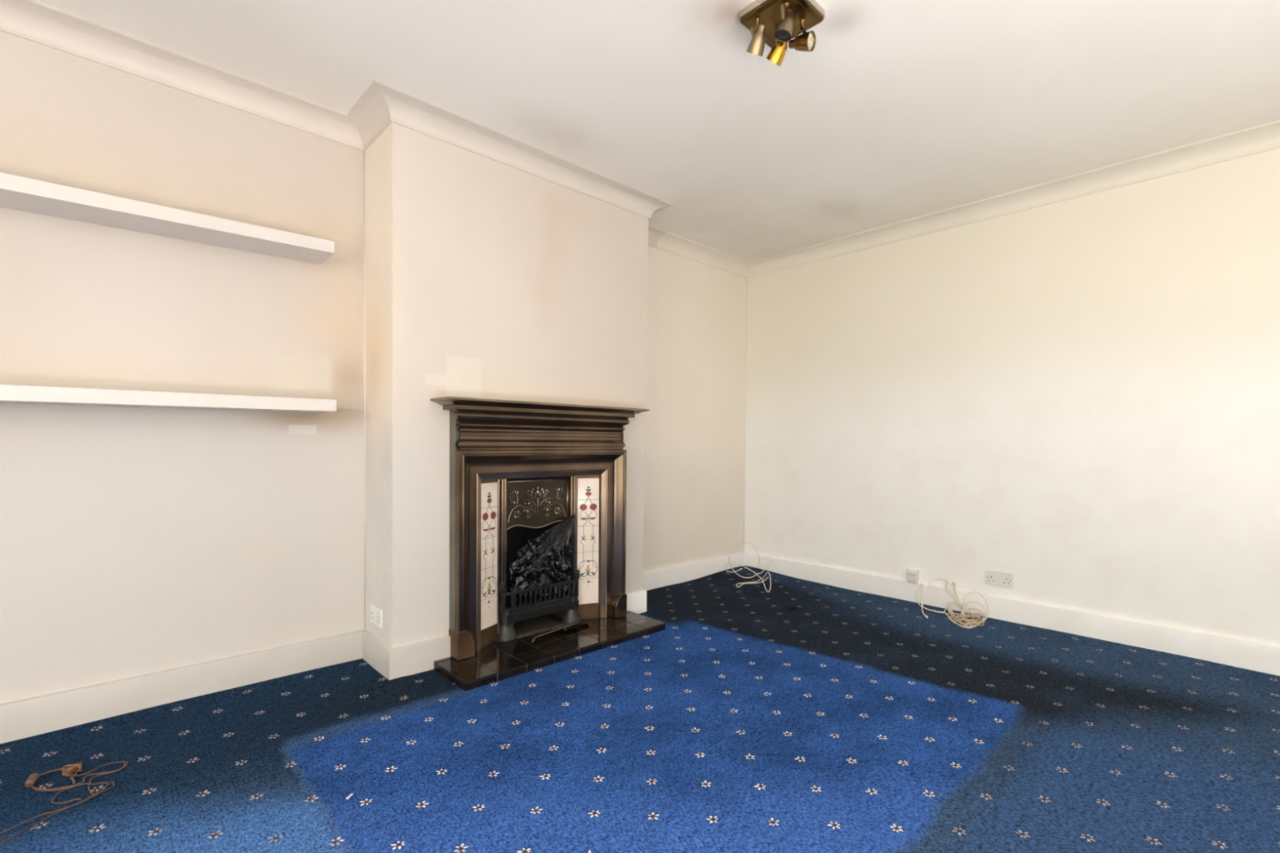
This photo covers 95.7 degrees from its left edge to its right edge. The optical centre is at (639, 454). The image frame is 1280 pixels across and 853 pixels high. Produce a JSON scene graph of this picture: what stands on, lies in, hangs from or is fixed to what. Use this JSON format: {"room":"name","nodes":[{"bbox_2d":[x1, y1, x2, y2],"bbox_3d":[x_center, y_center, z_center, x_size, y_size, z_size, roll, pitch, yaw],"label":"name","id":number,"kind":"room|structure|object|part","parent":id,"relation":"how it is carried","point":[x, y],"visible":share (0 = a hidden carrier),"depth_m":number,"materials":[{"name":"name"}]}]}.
{"room":"living room","nodes":[
{"label":"living room","id":0,"kind":"room"},
{"bbox_2d":[0,31,364,703],"bbox_3d":[-2.725,-0.244,1.541,3.745,2.537,0.120,-1,2,-43],"label":"wall","id":1,"kind":"structure","parent":0,"point":[135,541],"depth_m":2.27,"materials":[{"name":"paint"}]},
{"bbox_2d":[0,172,334,264],"bbox_3d":[-2.091,-0.860,1.886,1.952,0.085,0.220,-1,2,-43],"label":"floating shelf","id":2,"kind":"object","parent":1,"relation":"attached to","point":[16,193],"visible":1,"depth_m":2.11,"materials":[{"name":"white wood"}]},
{"bbox_2d":[0,384,336,413],"bbox_3d":[-2.094,-0.197,1.902,1.958,0.063,0.220,-1,2,-43],"label":"floating shelf","id":3,"kind":"object","parent":1,"relation":"attached to","point":[17,394],"visible":1,"depth_m":2.10,"materials":[{"name":"white wood"}]},
{"bbox_2d":[0,629,450,743],"bbox_3d":[-2.472,0.942,1.476,4.003,0.153,0.372,-1,2,-43],"label":"baseboard","id":4,"kind":"structure","parent":1,"relation":"attached to","point":[45,713],"depth_m":2.36,"materials":[{"name":"white wood"}]},
{"bbox_2d":[364,122,648,648],"bbox_3d":[-0.644,-0.262,3.188,1.542,2.537,0.371,-1,2,-43],"label":"wall","id":5,"kind":"structure","parent":0,"point":[485,277],"depth_m":2.74,"materials":[{"name":"paint"}]},
{"bbox_2d":[0,0,674,248],"bbox_3d":[-1.804,-1.470,1.973,5.700,0.088,0.461,-1,2,-43],"label":"trim","id":6,"kind":"structure","parent":5,"relation":"attached to","point":[381,104],"depth_m":2.48,"materials":[{"name":"paint"}]},
{"bbox_2d":[363,151,365,629],"bbox_3d":[-1.319,-0.298,2.779,0.012,2.290,0.012,-1,2,-43],"label":"trim","id":7,"kind":"structure","parent":5,"relation":"attached to","point":[364,334],"depth_m":2.77,"materials":[{"name":"paint"}]},
{"bbox_2d":[369,603,382,628],"bbox_3d":[-1.222,0.747,2.679,0.012,0.086,0.146,-1,2,-43],"label":"double socket","id":8,"kind":"object","parent":5,"relation":"attached to","point":[375,612],"visible":1,"depth_m":2.66,"materials":[{"name":"white plastic"}]},
{"bbox_2d":[0,565,1279,852],"bbox_3d":[0.061,1.023,0.769,6.925,0.026,4.994,-1,2,-43],"label":"floor","id":9,"kind":"structure","parent":0,"point":[798,716],"depth_m":1.95,"materials":[{"name":"blue carpet"}]},
{"bbox_2d":[0,761,128,844],"bbox_3d":[-1.672,0.988,1.682,0.234,0.025,0.402,0,1,-31],"label":"brown flex","id":10,"kind":"object","parent":9,"relation":"on","point":[67,771],"visible":1,"depth_m":1.74,"materials":[{"name":"brown plastic"}]},
{"bbox_2d":[433,610,665,691],"bbox_3d":[-0.518,0.972,3.077,1.201,0.057,0.655,-1,2,-43],"label":"hearth","id":11,"kind":"object","parent":9,"relation":"on","point":[495,661],"visible":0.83,"depth_m":2.83,"materials":[{"name":"tile"}]},
{"bbox_2d":[430,396,649,660],"bbox_3d":[-0.561,0.340,3.118,1.219,1.202,0.490,-1,2,-43],"label":"fireplace","id":12,"kind":"object","parent":11,"relation":"on","point":[518,469],"visible":1,"depth_m":2.99,"materials":[{"name":"metal"}]},
{"bbox_3d":[-0.755,0.534,2.870,0.012,0.819,0.131,1,1,25],"label":"tile panel","id":13,"kind":"part","parent":12,"relation":"part of","materials":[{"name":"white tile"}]},
{"bbox_2d":[481,492,496,604],"bbox_3d":[-0.745,0.474,2.864,0.001,0.572,0.110,1,1,25],"label":"tile panel","id":14,"kind":"object","parent":12,"relation":"attached to","point":[488,499],"depth_m":2.86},
{"bbox_3d":[-0.676,0.828,2.943,0.060,0.070,0.060,-1,2,-43],"label":"post","id":15,"kind":"part","parent":12,"relation":"part of","materials":[{"name":"black metal"}]},
{"bbox_2d":[506,477,568,530],"bbox_3d":[-0.547,0.267,3.103,0.396,0.264,0.018,-1,2,-43],"label":"hood","id":16,"kind":"object","parent":12,"relation":"attached to","point":[538,503],"depth_m":3.10,"materials":[{"name":"metal"}]},
{"bbox_3d":[-0.462,-0.116,3.007,1.055,0.188,0.048,-1,2,-43],"label":"frieze moulding","id":17,"kind":"part","parent":12,"relation":"part of","materials":[{"name":"metal"}]},
{"bbox_3d":[-0.472,0.461,3.025,1.030,0.964,0.048,-1,2,-43],"label":"frame moulding","id":18,"kind":"part","parent":12,"relation":"part of","materials":[{"name":"metal"}]},
{"bbox_3d":[-0.521,0.514,3.077,0.810,0.854,0.112,-1,2,-43],"label":"frame","id":19,"kind":"part","parent":12,"relation":"part of","materials":[{"name":"metal"}]},
{"bbox_2d":[508,514,575,600],"bbox_3d":[-0.524,0.549,3.095,0.406,0.429,0.062,-1,2,-43],"label":"fireplace coals","id":20,"kind":"object","parent":12,"relation":"in","point":[545,559],"visible":0.96,"depth_m":3.11,"materials":[{"name":"black stone"}]},
{"bbox_3d":[-0.373,0.825,3.228,0.060,0.070,0.060,-1,2,-43],"label":"post","id":21,"kind":"part","parent":12,"relation":"part of","materials":[{"name":"black metal"}]},
{"bbox_2d":[578,486,597,586],"bbox_3d":[-0.294,0.469,3.287,0.110,0.572,0.001,0,1,-21],"label":"tile panel","id":22,"kind":"object","parent":12,"relation":"attached to","point":[588,495],"depth_m":3.29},
{"bbox_3d":[-0.299,0.529,3.299,0.131,0.819,0.012,0,1,-21],"label":"tile panel","id":23,"kind":"part","parent":12,"relation":"part of","materials":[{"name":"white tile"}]},
{"bbox_2d":[529,618,590,642],"bbox_3d":[-0.418,0.928,3.070,0.041,0.025,0.423,1,2,39],"label":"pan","id":24,"kind":"object","parent":11,"relation":"on","point":[565,628],"visible":1,"depth_m":3.06,"materials":[{"name":"metal"}]},
{"bbox_2d":[725,542,773,592],"bbox_3d":[0.832,0.848,4.452,0.366,0.225,0.728,1,1,15],"label":"loose cable","id":25,"kind":"object","parent":9,"relation":"on","point":[744,542],"visible":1,"depth_m":4.49,"materials":[{"name":"white plastic"}]},
{"bbox_2d":[915,578,988,628],"bbox_3d":[1.873,0.885,3.553,0.356,0.211,0.460,-1,2,-43],"label":"coiled cable","id":26,"kind":"object","parent":9,"relation":"on","point":[962,614],"visible":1,"depth_m":3.54,"materials":[{"name":"white plastic"}]},
{"bbox_2d":[35,0,1279,262],"bbox_3d":[0.083,-1.522,0.743,7.005,0.100,5.074,-1,2,-43],"label":"ceiling","id":27,"kind":"structure","parent":0,"point":[898,110],"depth_m":2.33,"materials":[{"name":"paint"}]},
{"bbox_2d":[738,0,824,66],"bbox_3d":[0.478,-1.410,1.960,0.212,0.170,0.212,-1,2,-43],"label":"ceiling spotlight","id":28,"kind":"object","parent":27,"relation":"attached to","point":[773,23],"visible":1,"depth_m":1.94,"materials":[{"name":"gold metal"}]},
{"bbox_3d":[0.478,-1.463,1.959,0.176,0.003,0.176,-1,2,-43],"label":"panel","id":29,"kind":"part","parent":28,"relation":"part of","materials":[{"name":"gold metal"}]},
{"bbox_2d":[642,245,746,572],"bbox_3d":[0.323,-0.280,4.407,1.658,2.537,0.120,-1,2,-43],"label":"wall","id":30,"kind":"structure","parent":0,"point":[694,458],"depth_m":4.40,"materials":[{"name":"paint"}]},
{"bbox_2d":[744,147,1279,646],"bbox_3d":[2.580,-0.234,3.129,0.120,2.537,5.074,-1,2,-43],"label":"wall","id":31,"kind":"structure","parent":0,"point":[1077,399],"depth_m":3.30,"materials":[{"name":"paint"}]},
{"bbox_2d":[742,278,747,551],"bbox_3d":[0.881,-0.324,4.848,0.012,2.290,0.012,-1,2,-43],"label":"trim","id":32,"kind":"structure","parent":31,"relation":"attached to","point":[746,278],"depth_m":4.84,"materials":[{"name":"beige paint"}]},
{"bbox_2d":[906,568,919,584],"bbox_3d":[1.813,0.810,3.845,0.035,0.092,0.068,-1,2,-43],"label":"wall socket","id":33,"kind":"object","parent":31,"relation":"attached to","point":[913,575],"visible":1,"depth_m":3.83,"materials":[{"name":"white plastic"}]},
{"bbox_2d":[626,551,1279,675],"bbox_3d":[1.900,0.956,2.524,1.720,0.153,4.834,-1,2,-43],"label":"baseboard","id":34,"kind":"structure","parent":31,"relation":"attached to","point":[1244,654],"depth_m":3.42,"materials":[{"name":"white wood"}]},
{"bbox_2d":[657,120,1279,278],"bbox_3d":[2.158,-1.453,2.697,1.065,0.088,4.834,-1,2,-43],"label":"trim","id":35,"kind":"structure","parent":31,"relation":"attached to","point":[1265,137],"depth_m":3.38,"materials":[{"name":"white paint"}]},
{"bbox_2d":[985,569,1013,587],"bbox_3d":[2.162,0.749,3.489,0.012,0.086,0.146,-1,2,-43],"label":"double socket","id":36,"kind":"object","parent":31,"relation":"attached to","point":[992,577],"visible":1,"depth_m":3.48,"materials":[{"name":"white plastic"}]}
]}

